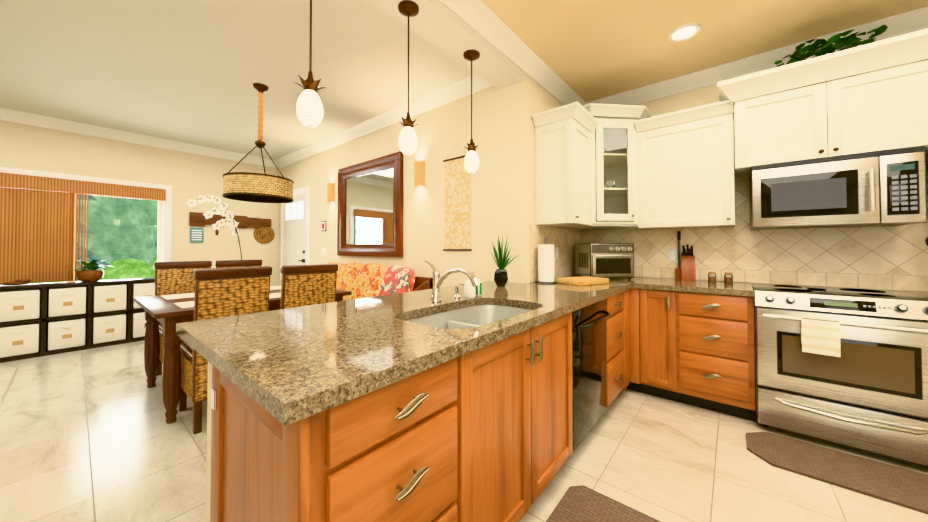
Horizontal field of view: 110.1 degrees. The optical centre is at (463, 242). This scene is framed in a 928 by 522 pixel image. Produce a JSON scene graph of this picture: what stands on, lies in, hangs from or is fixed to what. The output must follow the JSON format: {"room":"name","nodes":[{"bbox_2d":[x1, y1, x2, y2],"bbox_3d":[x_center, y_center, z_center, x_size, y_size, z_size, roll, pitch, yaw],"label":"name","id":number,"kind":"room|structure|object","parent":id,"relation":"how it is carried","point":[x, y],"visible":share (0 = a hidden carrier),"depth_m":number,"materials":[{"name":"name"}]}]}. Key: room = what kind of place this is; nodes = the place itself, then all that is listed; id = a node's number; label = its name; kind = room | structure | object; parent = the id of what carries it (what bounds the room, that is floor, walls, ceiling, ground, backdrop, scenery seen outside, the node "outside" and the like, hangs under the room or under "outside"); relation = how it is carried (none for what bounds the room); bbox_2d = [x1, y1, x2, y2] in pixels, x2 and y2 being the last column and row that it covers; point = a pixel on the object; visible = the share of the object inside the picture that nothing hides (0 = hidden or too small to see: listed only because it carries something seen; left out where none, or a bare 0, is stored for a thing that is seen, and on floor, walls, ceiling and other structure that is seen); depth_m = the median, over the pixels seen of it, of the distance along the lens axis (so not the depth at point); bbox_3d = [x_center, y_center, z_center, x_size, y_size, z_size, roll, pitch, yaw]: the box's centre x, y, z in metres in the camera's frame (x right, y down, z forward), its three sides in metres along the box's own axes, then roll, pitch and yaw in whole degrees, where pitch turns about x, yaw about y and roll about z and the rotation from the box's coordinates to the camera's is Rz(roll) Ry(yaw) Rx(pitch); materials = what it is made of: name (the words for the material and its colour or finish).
{"room":"kitchen","nodes":[
{"label":"kitchen","id":0,"kind":"room"},
{"bbox_2d":[0,120,278,285],"bbox_3d":[-5.484,-0.168,3.368,0.150,2.850,6.521,-1,-1,40],"label":"wall","id":1,"kind":"structure","parent":0,"point":[186,176],"depth_m":4.74,"materials":[{"name":"beige paint"}]},
{"bbox_2d":[0,167,171,282],"bbox_3d":[-4.919,-0.037,3.994,0.157,1.610,1.950,-1,-1,40],"label":"window","id":2,"kind":"structure","parent":1,"relation":"in","point":[165,209],"depth_m":4.49,"materials":[{"name":"white"}]},
{"bbox_2d":[0,172,165,200],"bbox_3d":[-4.824,-0.688,3.952,0.070,0.160,1.750,-1,-1,40],"label":"blind valance","id":3,"kind":"object","parent":2,"relation":"attached to","point":[19,181],"visible":1,"depth_m":3.99,"materials":[{"name":"brown wood"}]},
{"bbox_2d":[0,187,88,284],"bbox_3d":[-5.034,-0.074,3.673,0.040,1.073,1.007,-1,-1,40],"label":"blind panel","id":4,"kind":"object","parent":3,"relation":"hanging from","point":[36,236],"visible":0.9,"depth_m":3.78,"materials":[{"name":"brown wood"}]},
{"bbox_2d":[0,107,271,166],"bbox_3d":[-5.338,-1.435,3.364,0.105,0.115,6.371,-1,-1,40],"label":"crown molding","id":5,"kind":"structure","parent":1,"relation":"attached to","point":[10,115],"depth_m":4.29,"materials":[{"name":"white"}]},
{"bbox_2d":[190,226,202,242],"bbox_3d":[-4.071,-0.150,4.936,0.018,0.296,0.160,-1,-1,40],"label":"sign","id":6,"kind":"object","parent":1,"relation":"attached to","point":[196,235],"visible":0.94,"depth_m":4.93,"materials":[{"name":"teal"}]},
{"bbox_2d":[189,212,270,227],"bbox_3d":[-3.746,-0.347,5.277,0.085,0.212,1.115,-1,-1,40],"label":"shelf","id":7,"kind":"object","parent":1,"relation":"attached to","point":[197,219],"visible":0.69,"depth_m":5.29,"materials":[{"name":"brown wood"}]},
{"bbox_2d":[215,226,274,243],"bbox_3d":[-3.645,-0.149,5.439,0.030,0.330,0.862,-1,-1,40],"label":"wall art","id":8,"kind":"object","parent":1,"relation":"attached to","point":[263,235],"visible":0.92,"depth_m":5.63,"materials":[{"name":"brown wicker"}]},
{"bbox_2d":[0,0,474,159],"bbox_3d":[-3.551,-1.567,1.883,4.750,0.100,6.371,-1,-1,40],"label":"ceiling","id":9,"kind":"structure","parent":0,"point":[189,71],"depth_m":2.75,"materials":[{"name":"white paint"}]},
{"bbox_2d":[222,83,293,202],"bbox_3d":[-1.946,-0.957,3.095,0.572,1.081,0.572,-1,-1,40],"label":"chandelier","id":10,"kind":"object","parent":9,"relation":"hanging from","point":[254,187],"visible":1,"depth_m":2.94,"materials":[{"name":"beige wicker"}]},
{"bbox_2d":[206,81,563,521],"bbox_3d":[0.235,-0.183,2.429,0.150,2.850,3.420,-1,-1,40],"label":"wall","id":11,"kind":"structure","parent":0,"point":[208,462],"depth_m":1.13,"materials":[{"name":"beige paint"}]},
{"bbox_2d":[468,73,492,87],"bbox_3d":[-1.764,-1.483,0.398,0.105,0.115,6.371,-1,-1,40],"label":"crown molding","id":12,"kind":"structure","parent":11,"relation":"attached to","point":[479,80],"depth_m":2.88,"materials":[{"name":"white"}]},
{"bbox_2d":[439,0,587,105],"bbox_3d":[-1.098,-1.479,0.644,0.105,0.115,7.600,-1,-1,40],"label":"crown molding","id":13,"kind":"structure","parent":11,"relation":"attached to","point":[483,19],"depth_m":2.37,"materials":[{"name":"white"}]},
{"bbox_2d":[530,224,581,282],"bbox_3d":[0.913,0.095,3.115,0.008,0.483,1.140,-1,-1,40],"label":"backsplash","id":14,"kind":"structure","parent":11,"relation":"attached to","point":[565,239],"depth_m":3.09,"materials":[{"name":"beige tile"}]},
{"bbox_2d":[555,247,558,259],"bbox_3d":[0.877,0.103,3.060,0.007,0.114,0.070,-1,-1,40],"label":"electrical outlet plate","id":15,"kind":"object","parent":14,"relation":"attached to","point":[556,248],"depth_m":3.05,"materials":[{"name":"white plastic"}]},
{"bbox_2d":[534,113,595,228],"bbox_3d":[0.869,-0.567,2.823,0.330,0.830,0.449,-1,-1,40],"label":"upper cabinet","id":16,"kind":"object","parent":11,"relation":"attached to","point":[565,186],"depth_m":2.68,"materials":[{"name":"white wood"}]},
{"bbox_2d":[278,73,534,287],"bbox_3d":[-1.450,-0.152,4.314,5.150,2.850,0.212,-1,-1,40],"label":"wall","id":17,"kind":"structure","parent":0,"point":[502,194],"depth_m":3.34,"materials":[{"name":"beige paint"}]},
{"bbox_2d":[280,186,309,284],"bbox_3d":[-2.824,0.205,5.353,1.080,2.170,0.058,-1,-1,40],"label":"entry door","id":18,"kind":"structure","parent":17,"relation":"attached to","point":[295,234],"depth_m":5.32,"materials":[{"name":"white wood"}]},
{"bbox_2d":[321,221,325,231],"bbox_3d":[-2.060,-0.243,4.754,0.150,0.155,0.012,-1,-1,40],"label":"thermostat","id":19,"kind":"object","parent":17,"relation":"attached to","point":[323,225],"visible":0.98,"depth_m":4.74,"materials":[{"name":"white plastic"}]},
{"bbox_2d":[322,247,326,254],"bbox_3d":[-2.043,0.127,4.737,0.130,0.115,0.008,-1,-1,40],"label":"switch plates","id":20,"kind":"object","parent":17,"relation":"attached to","point":[324,250],"visible":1,"depth_m":4.73,"materials":[{"name":"white plastic"}]},
{"bbox_2d":[327,183,334,202],"bbox_3d":[-1.896,-0.708,4.591,0.140,0.260,0.065,-1,-1,40],"label":"sconce","id":21,"kind":"object","parent":17,"relation":"attached to","point":[330,191],"visible":1,"depth_m":4.56,"materials":[{"name":"orange glass"}]},
{"bbox_2d":[272,76,485,167],"bbox_3d":[-1.554,-1.420,4.295,4.500,0.115,0.105,-1,-1,40],"label":"crown molding","id":22,"kind":"structure","parent":17,"relation":"attached to","point":[460,88],"depth_m":3.70,"materials":[{"name":"white"}]},
{"bbox_2d":[414,160,424,186],"bbox_3d":[-0.480,-0.727,3.416,0.140,0.260,0.065,-1,-1,40],"label":"sconce","id":23,"kind":"object","parent":17,"relation":"attached to","point":[419,172],"visible":0.98,"depth_m":3.38,"materials":[{"name":"orange glass"}]},
{"bbox_2d":[443,145,471,250],"bbox_3d":[-0.069,-0.430,3.100,0.350,1.015,0.019,-1,-1,40],"label":"artwork","id":24,"kind":"object","parent":17,"relation":"attached to","point":[457,206],"visible":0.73,"depth_m":3.10,"materials":[{"name":"beige fabric"}]},
{"bbox_2d":[369,0,524,88],"bbox_3d":[-1.627,-1.507,0.285,0.250,0.270,6.371,-1,-1,40],"label":"soffit","id":25,"kind":"structure","parent":0,"point":[441,26],"depth_m":2.14,"materials":[{"name":"white paint"}]},
{"bbox_2d":[293,0,325,126],"bbox_3d":[-0.674,-0.931,1.425,0.135,0.845,0.120,-1,-1,40],"label":"pendant light","id":26,"kind":"object","parent":25,"relation":"hanging from","point":[309,109],"visible":1,"depth_m":1.39,"materials":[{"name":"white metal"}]},
{"bbox_2d":[397,0,418,154],"bbox_3d":[-0.318,-0.924,1.853,0.135,0.845,0.120,-1,-1,40],"label":"pendant light","id":27,"kind":"object","parent":25,"relation":"hanging from","point":[408,141],"visible":1,"depth_m":1.82,"materials":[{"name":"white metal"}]},
{"bbox_2d":[463,49,479,172],"bbox_3d":[0.054,-0.917,2.302,0.135,0.845,0.120,-1,-1,40],"label":"pendant light","id":28,"kind":"object","parent":25,"relation":"hanging from","point":[471,162],"visible":0.98,"depth_m":2.27,"materials":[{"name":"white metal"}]},
{"bbox_2d":[0,340,927,521],"bbox_3d":[-1.408,1.267,0.857,9.600,0.100,7.900,-1,-1,40],"label":"floor","id":29,"kind":"structure","parent":0,"point":[89,435],"depth_m":1.83,"materials":[{"name":"tile"}]},
{"bbox_2d":[0,277,154,362],"bbox_3d":[-4.487,0.875,4.102,0.335,0.790,1.710,-1,-1,40],"label":"sideboard","id":30,"kind":"object","parent":29,"relation":"on","point":[44,319],"visible":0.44,"depth_m":3.83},
{"bbox_2d":[1,279,31,284],"bbox_3d":[-4.943,0.439,3.579,0.100,0.061,0.202,-1,-1,40],"label":"driftwood decor","id":31,"kind":"object","parent":30,"relation":"on","point":[22,282],"visible":1,"depth_m":3.57,"materials":[{"name":"brown wood"}]},
{"bbox_2d":[0,322,40,357],"bbox_3d":[-4.903,1.056,3.574,0.305,0.320,0.276,-1,-1,40],"label":"storage bin","id":32,"kind":"object","parent":30,"relation":"in","point":[24,338],"depth_m":3.50,"materials":[{"name":"beige fabric"}]},
{"bbox_2d":[0,288,41,325],"bbox_3d":[-4.903,0.681,3.580,0.305,0.320,0.276,-1,-1,40],"label":"storage bin","id":33,"kind":"object","parent":30,"relation":"in","point":[22,304],"depth_m":3.50,"materials":[{"name":"beige fabric"}]},
{"bbox_2d":[48,317,85,350],"bbox_3d":[-4.689,1.061,3.831,0.305,0.320,0.276,-1,-1,40],"label":"storage bin","id":34,"kind":"object","parent":30,"relation":"in","point":[63,333],"depth_m":3.74,"materials":[{"name":"beige fabric"}]},
{"bbox_2d":[48,286,85,317],"bbox_3d":[-4.689,0.685,3.837,0.305,0.320,0.276,-1,-1,40],"label":"storage bin","id":35,"kind":"object","parent":30,"relation":"in","point":[63,301],"depth_m":3.75,"materials":[{"name":"beige fabric"}]},
{"bbox_2d":[67,259,115,281],"bbox_3d":[-4.543,0.340,3.941,0.306,0.272,0.421,-1,-1,40],"label":"potted plant","id":36,"kind":"object","parent":30,"relation":"on","point":[84,274],"visible":1,"depth_m":3.91,"materials":[{"name":"brown ceramic"}]},
{"bbox_2d":[92,313,125,343],"bbox_3d":[-4.475,1.065,4.089,0.305,0.320,0.276,-1,-1,40],"label":"storage bin","id":37,"kind":"object","parent":30,"relation":"in","point":[110,327],"depth_m":4.00,"materials":[{"name":"beige fabric"}]},
{"bbox_2d":[93,283,126,313],"bbox_3d":[-4.475,0.689,4.095,0.305,0.320,0.276,-1,-1,40],"label":"storage bin","id":38,"kind":"object","parent":30,"relation":"in","point":[107,297],"depth_m":4.00,"materials":[{"name":"beige fabric"}]},
{"bbox_2d":[131,311,146,337],"bbox_3d":[-4.261,1.069,4.347,0.305,0.320,0.276,-1,-1,40],"label":"storage bin","id":39,"kind":"object","parent":30,"relation":"in","point":[138,317],"depth_m":4.20,"materials":[{"name":"beige fabric"}]},
{"bbox_2d":[132,282,154,308],"bbox_3d":[-4.261,0.693,4.353,0.305,0.320,0.276,-1,-1,40],"label":"storage bin","id":40,"kind":"object","parent":30,"relation":"in","point":[142,289],"depth_m":4.22,"materials":[{"name":"beige fabric"}]},
{"bbox_2d":[154,261,211,375],"bbox_3d":[-2.630,0.720,3.102,0.578,1.067,0.442,-1,-1,40],"label":"chair","id":41,"kind":"object","parent":29,"relation":"on","point":[174,278],"visible":0.21,"depth_m":3.18,"materials":[{"name":"brown wicker"}]},
{"bbox_2d":[178,266,271,433],"bbox_3d":[-1.770,0.708,2.389,0.578,1.067,0.442,-1,-1,40],"label":"chair","id":42,"kind":"object","parent":29,"relation":"on","point":[222,292],"visible":0.42,"depth_m":2.17,"materials":[{"name":"brown wicker"}]},
{"bbox_2d":[214,260,261,267],"bbox_3d":[-2.327,0.726,3.468,0.578,1.067,0.442,-1,-1,40],"label":"chair","id":43,"kind":"object","parent":29,"relation":"on","point":[234,263],"visible":0.12,"depth_m":3.59,"materials":[{"name":"brown wood"}]},
{"bbox_2d":[134,285,351,423],"bbox_3d":[-1.980,0.864,2.993,1.100,0.775,1.415,-1,-1,40],"label":"dining table","id":44,"kind":"object","parent":29,"relation":"on","point":[168,315],"visible":0.46,"depth_m":2.26,"materials":[{"name":"brown wood"}]},
{"bbox_2d":[161,293,194,299],"bbox_3d":[-2.431,0.473,2.941,0.320,0.003,0.440,-1,-1,40],"label":"placemat","id":45,"kind":"object","parent":44,"relation":"on","point":[177,296],"depth_m":2.83,"materials":[{"name":"beige fabric"}]},
{"bbox_2d":[174,301,193,307],"bbox_3d":[-1.969,0.467,2.558,0.320,0.003,0.440,-1,-1,40],"label":"placemat","id":46,"kind":"object","parent":44,"relation":"on","point":[190,304],"depth_m":2.43,"materials":[{"name":"beige fabric"}]},
{"bbox_2d":[185,195,270,284],"bbox_3d":[-2.087,0.030,2.915,0.481,0.888,0.633,-1,-1,40],"label":"orchid","id":47,"kind":"object","parent":44,"relation":"on","point":[228,220],"visible":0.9,"depth_m":2.86,"materials":[{"name":"white plant"}]},
{"bbox_2d":[269,293,280,298],"bbox_3d":[-1.612,0.474,2.989,0.320,0.003,0.440,-1,-1,40],"label":"placemat","id":48,"kind":"object","parent":44,"relation":"on","point":[273,295],"depth_m":2.89,"materials":[{"name":"beige fabric"}]},
{"bbox_2d":[270,286,280,289],"bbox_3d":[-2.073,0.480,3.372,0.320,0.003,0.440,-1,-1,40],"label":"placemat","id":49,"kind":"object","parent":44,"relation":"on","point":[272,287],"depth_m":3.47,"materials":[{"name":"beige"}]},
{"bbox_2d":[280,264,337,308],"bbox_3d":[-1.438,0.715,2.789,0.578,1.067,0.442,-1,-1,40],"label":"chair","id":50,"kind":"object","parent":29,"relation":"on","point":[307,285],"visible":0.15,"depth_m":2.60,"materials":[{"name":"brown wicker"}]},
{"bbox_2d":[210,312,572,521],"bbox_3d":[-0.116,0.789,1.376,0.635,0.874,1.410,-1,-1,40],"label":"base cabinet","id":51,"kind":"object","parent":29,"relation":"on","point":[484,434],"depth_m":0.94,"materials":[{"name":"brown wood"}]},
{"bbox_2d":[176,275,647,425],"bbox_3d":[0.346,0.344,2.195,1.000,0.040,3.322,-1,-1,40],"label":"countertop","id":52,"kind":"structure","parent":51,"relation":"on","point":[286,366],"depth_m":1.04,"materials":[{"name":"stone"}]},
{"bbox_2d":[424,260,479,301],"bbox_3d":[-0.021,0.205,1.731,0.365,0.220,0.210,-1,-1,40],"label":"faucet","id":53,"kind":"object","parent":52,"relation":"on","point":[437,283],"visible":1,"depth_m":1.72,"materials":[{"name":"silver metal"}]},
{"bbox_2d":[407,305,531,328],"bbox_3d":[0.053,0.456,1.510,0.470,0.203,0.760,-1,-1,40],"label":"sink","id":54,"kind":"object","parent":52,"relation":"in","point":[471,316],"visible":0.08,"depth_m":1.78,"materials":[{"name":"silver metal"}]},
{"bbox_2d":[464,270,476,297],"bbox_3d":[0.034,0.240,1.906,0.067,0.157,0.067,0,-1,7],"label":"soap bottle","id":55,"kind":"object","parent":52,"relation":"on","point":[470,291],"depth_m":1.88,"materials":[{"name":"white plastic"}]},
{"bbox_2d":[477,279,481,295],"bbox_3d":[0.080,0.269,1.961,0.050,0.099,0.035,-1,-1,40],"label":"soap bottle","id":56,"kind":"object","parent":52,"relation":"on","point":[479,288],"depth_m":1.94,"materials":[{"name":"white plastic"}]},
{"bbox_2d":[489,232,521,286],"bbox_3d":[0.319,0.103,2.442,0.313,0.448,0.226,-1,-1,40],"label":"grass plant","id":57,"kind":"object","parent":52,"relation":"on","point":[501,277],"visible":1,"depth_m":2.42,"materials":[{"name":"green plant"}]},
{"bbox_2d":[536,237,556,283],"bbox_3d":[0.676,0.143,2.674,0.170,0.374,0.170,-1,-1,40],"label":"paper towel","id":58,"kind":"object","parent":52,"relation":"on","point":[545,263],"visible":1,"depth_m":2.62,"materials":[{"name":"white paper"}]},
{"bbox_2d":[557,276,608,285],"bbox_3d":[0.964,0.309,2.634,0.340,0.042,0.240,1,-1,-30],"label":"cutting board","id":59,"kind":"object","parent":52,"relation":"on","point":[582,280],"visible":0.98,"depth_m":2.55,"materials":[{"name":"beige wood"}]},
{"bbox_2d":[575,243,634,278],"bbox_3d":[1.334,0.172,3.078,0.421,0.330,0.383,0,-1,-5],"label":"toaster oven","id":60,"kind":"object","parent":52,"relation":"on","point":[608,260],"visible":1,"depth_m":2.93,"materials":[{"name":"silver metal"}]},
{"bbox_2d":[412,276,432,290],"bbox_3d":[-1.191,0.813,3.717,1.890,0.900,0.466,-1,-1,40],"label":"bench","id":61,"kind":"object","parent":29,"relation":"on","point":[422,283],"visible":0.06,"depth_m":3.28,"materials":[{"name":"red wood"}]},
{"bbox_2d":[327,262,344,284],"bbox_3d":[-1.678,0.495,4.130,0.489,0.480,0.247,-1,-1,40],"label":"pillow","id":62,"kind":"object","parent":61,"relation":"on","point":[341,266],"visible":0.17,"depth_m":4.02,"materials":[{"name":"orange fabric"}]},
{"bbox_2d":[336,262,364,300],"bbox_3d":[-1.339,0.480,3.849,0.499,0.487,0.263,-1,-1,40],"label":"pillow","id":63,"kind":"object","parent":61,"relation":"on","point":[348,277],"visible":0.52,"depth_m":3.78,"materials":[{"name":"orange fabric"}]},
{"bbox_2d":[353,263,388,298],"bbox_3d":[-1.016,0.476,3.581,0.500,0.490,0.247,-1,-1,40],"label":"pillow","id":64,"kind":"object","parent":61,"relation":"on","point":[369,279],"visible":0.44,"depth_m":3.52,"materials":[{"name":"orange fabric"}]},
{"bbox_2d":[377,266,414,295],"bbox_3d":[-0.712,0.482,3.329,0.259,0.475,0.490,1,-1,-44],"label":"pillow","id":65,"kind":"object","parent":61,"relation":"on","point":[398,279],"visible":0.52,"depth_m":3.24,"materials":[{"name":"red fabric"}]},
{"bbox_2d":[572,298,609,451],"bbox_3d":[0.554,0.799,2.128,0.666,0.867,0.594,-1,-1,40],"label":"dishwasher","id":66,"kind":"object","parent":29,"relation":"on","point":[589,370],"visible":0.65,"depth_m":1.90,"materials":[{"name":"black metal"}]},
{"bbox_2d":[546,485,660,521],"bbox_3d":[0.419,1.214,1.122,0.465,0.013,1.000,-1,-1,40],"label":"area rug","id":67,"kind":"object","parent":29,"relation":"on","point":[582,503],"visible":1,"depth_m":1.47,"materials":[{"name":"brown fabric"}]},
{"bbox_2d":[606,288,641,407],"bbox_3d":[0.956,0.809,2.615,0.698,0.874,0.658,-1,-1,40],"label":"base cabinet","id":68,"kind":"object","parent":29,"relation":"on","point":[624,323],"depth_m":2.52,"materials":[{"name":"brown wood"}]},
{"bbox_2d":[632,278,753,296],"bbox_3d":[1.868,0.351,2.648,0.724,0.040,0.682,-1,-1,40],"label":"countertop","id":69,"kind":"structure","parent":68,"relation":"on","point":[698,286],"depth_m":2.48,"materials":[{"name":"stone"}]},
{"bbox_2d":[675,231,695,280],"bbox_3d":[1.973,0.114,2.891,0.158,0.441,0.153,-1,-1,40],"label":"knife block","id":70,"kind":"object","parent":69,"relation":"on","point":[686,271],"visible":0.98,"depth_m":2.86,"materials":[{"name":"brown wood"}]},
{"bbox_2d":[708,272,715,281],"bbox_3d":[2.100,0.290,2.744,0.056,0.082,0.055,-1,-1,40],"label":"spice jar","id":71,"kind":"object","parent":69,"relation":"on","point":[710,279],"depth_m":2.73,"materials":[{"name":"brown glass"}]},
{"bbox_2d":[724,272,732,282],"bbox_3d":[2.190,0.290,2.683,0.056,0.082,0.055,-1,-1,40],"label":"spice jar","id":72,"kind":"object","parent":69,"relation":"on","point":[727,279],"depth_m":2.67,"materials":[{"name":"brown glass"}]},
{"bbox_2d":[642,289,754,420],"bbox_3d":[1.858,0.810,2.679,0.789,0.874,0.633,-1,-1,40],"label":"base cabinet","id":73,"kind":"object","parent":29,"relation":"on","point":[698,349],"depth_m":2.38,"materials":[{"name":"brown wood"}]},
{"bbox_2d":[746,432,927,513],"bbox_3d":[2.289,1.221,1.558,1.405,0.013,0.400,-1,-1,40],"label":"area rug","id":74,"kind":"object","parent":29,"relation":"on","point":[902,487],"visible":1,"depth_m":1.74,"materials":[{"name":"brown fabric"}]},
{"bbox_2d":[751,283,927,466],"bbox_3d":[2.414,0.773,2.131,0.758,0.930,0.730,-1,-1,40],"label":"range","id":75,"kind":"object","parent":29,"relation":"on","point":[867,390],"visible":0.98,"depth_m":1.89,"materials":[{"name":"silver metal"}]},
{"bbox_2d":[800,316,840,356],"bbox_3d":[2.114,0.553,1.925,0.155,0.213,0.042,-1,-1,40],"label":"dish towel","id":76,"kind":"object","parent":75,"relation":"hanging from","point":[820,337],"visible":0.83,"depth_m":1.91,"materials":[{"name":"beige fabric"}]},
{"bbox_2d":[483,0,927,102],"bbox_3d":[0.516,-1.608,-0.693,4.300,0.100,7.600,-1,-1,40],"label":"ceiling","id":77,"kind":"structure","parent":0,"point":[586,51],"depth_m":2.30,"materials":[{"name":"beige paint"}]},
{"bbox_2d":[669,23,700,41],"bbox_3d":[1.578,-1.504,2.323,0.190,0.012,0.190,-1,-1,40],"label":"recessed light","id":78,"kind":"object","parent":77,"relation":"in","point":[684,32],"visible":1,"depth_m":2.32,"materials":[{"name":"white glass"}]},
{"bbox_2d":[581,62,915,289],"bbox_3d":[3.049,-0.186,2.218,4.450,2.850,0.150,-1,-1,40],"label":"wall","id":79,"kind":"structure","parent":0,"point":[688,100],"depth_m":2.98,"materials":[{"name":"beige paint"}]},
{"bbox_2d":[632,109,735,229],"bbox_3d":[1.923,-0.566,2.845,0.693,0.870,0.328,-1,-1,40],"label":"upper cabinet","id":80,"kind":"object","parent":79,"relation":"attached to","point":[683,177],"depth_m":2.71,"materials":[{"name":"white wood"}]},
{"bbox_2d":[582,176,927,291],"bbox_3d":[2.555,-0.112,2.522,3.298,0.880,0.008,-1,-1,40],"label":"backsplash","id":81,"kind":"structure","parent":79,"relation":"attached to","point":[887,257],"depth_m":2.53,"materials":[{"name":"beige tile"}]},
{"bbox_2d":[668,249,676,260],"bbox_3d":[1.942,0.116,3.017,0.070,0.114,0.007,-1,-1,40],"label":"electrical outlet plate","id":82,"kind":"object","parent":81,"relation":"attached to","point":[672,254],"depth_m":3.01,"materials":[{"name":"white plastic"}]},
{"bbox_2d":[588,6,927,104],"bbox_3d":[2.914,-1.454,2.185,4.050,0.115,0.105,-1,-1,40],"label":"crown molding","id":83,"kind":"structure","parent":79,"relation":"attached to","point":[914,20],"depth_m":2.66,"materials":[{"name":"white"}]},
{"bbox_2d":[732,57,927,177],"bbox_3d":[2.524,-0.808,2.292,0.936,0.502,0.418,-1,-1,40],"label":"upper cabinet","id":84,"kind":"object","parent":79,"relation":"attached to","point":[886,109],"depth_m":2.11,"materials":[{"name":"white wood"}]},
{"bbox_2d":[774,25,887,67],"bbox_3d":[2.464,-1.292,2.241,0.543,0.180,0.347,-1,-1,40],"label":"ivy plant","id":85,"kind":"object","parent":84,"relation":"on","point":[848,42],"visible":0.62,"depth_m":2.16,"materials":[{"name":"green plant"}]},
{"bbox_2d":[750,146,926,229],"bbox_3d":[2.505,-0.333,2.259,0.754,0.442,0.462,-1,-1,40],"label":"microwave","id":86,"kind":"object","parent":84,"relation":"attached to","point":[881,188],"visible":1,"depth_m":2.08,"materials":[{"name":"silver metal"}]},
{"bbox_2d":[925,157,927,220],"bbox_3d":[3.140,-0.583,1.835,0.586,0.870,0.328,-1,-1,40],"label":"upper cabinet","id":87,"kind":"object","parent":79,"relation":"attached to","point":[926,158],"depth_m":2.07,"materials":[{"name":"white wood"}]},
{"bbox_2d":[905,291,927,296],"bbox_3d":[3.182,0.334,1.575,1.135,0.040,0.654,-1,-1,40],"label":"countertop","id":88,"kind":"structure","parent":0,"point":[925,294],"depth_m":2.05,"materials":[{"name":"stone"}]},
{"label":"outside","id":89,"kind":"structure","parent":0,"visible":0},
{"bbox_2d":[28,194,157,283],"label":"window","id":90,"kind":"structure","parent":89,"point":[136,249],"depth_m":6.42,"materials":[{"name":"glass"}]}
]}

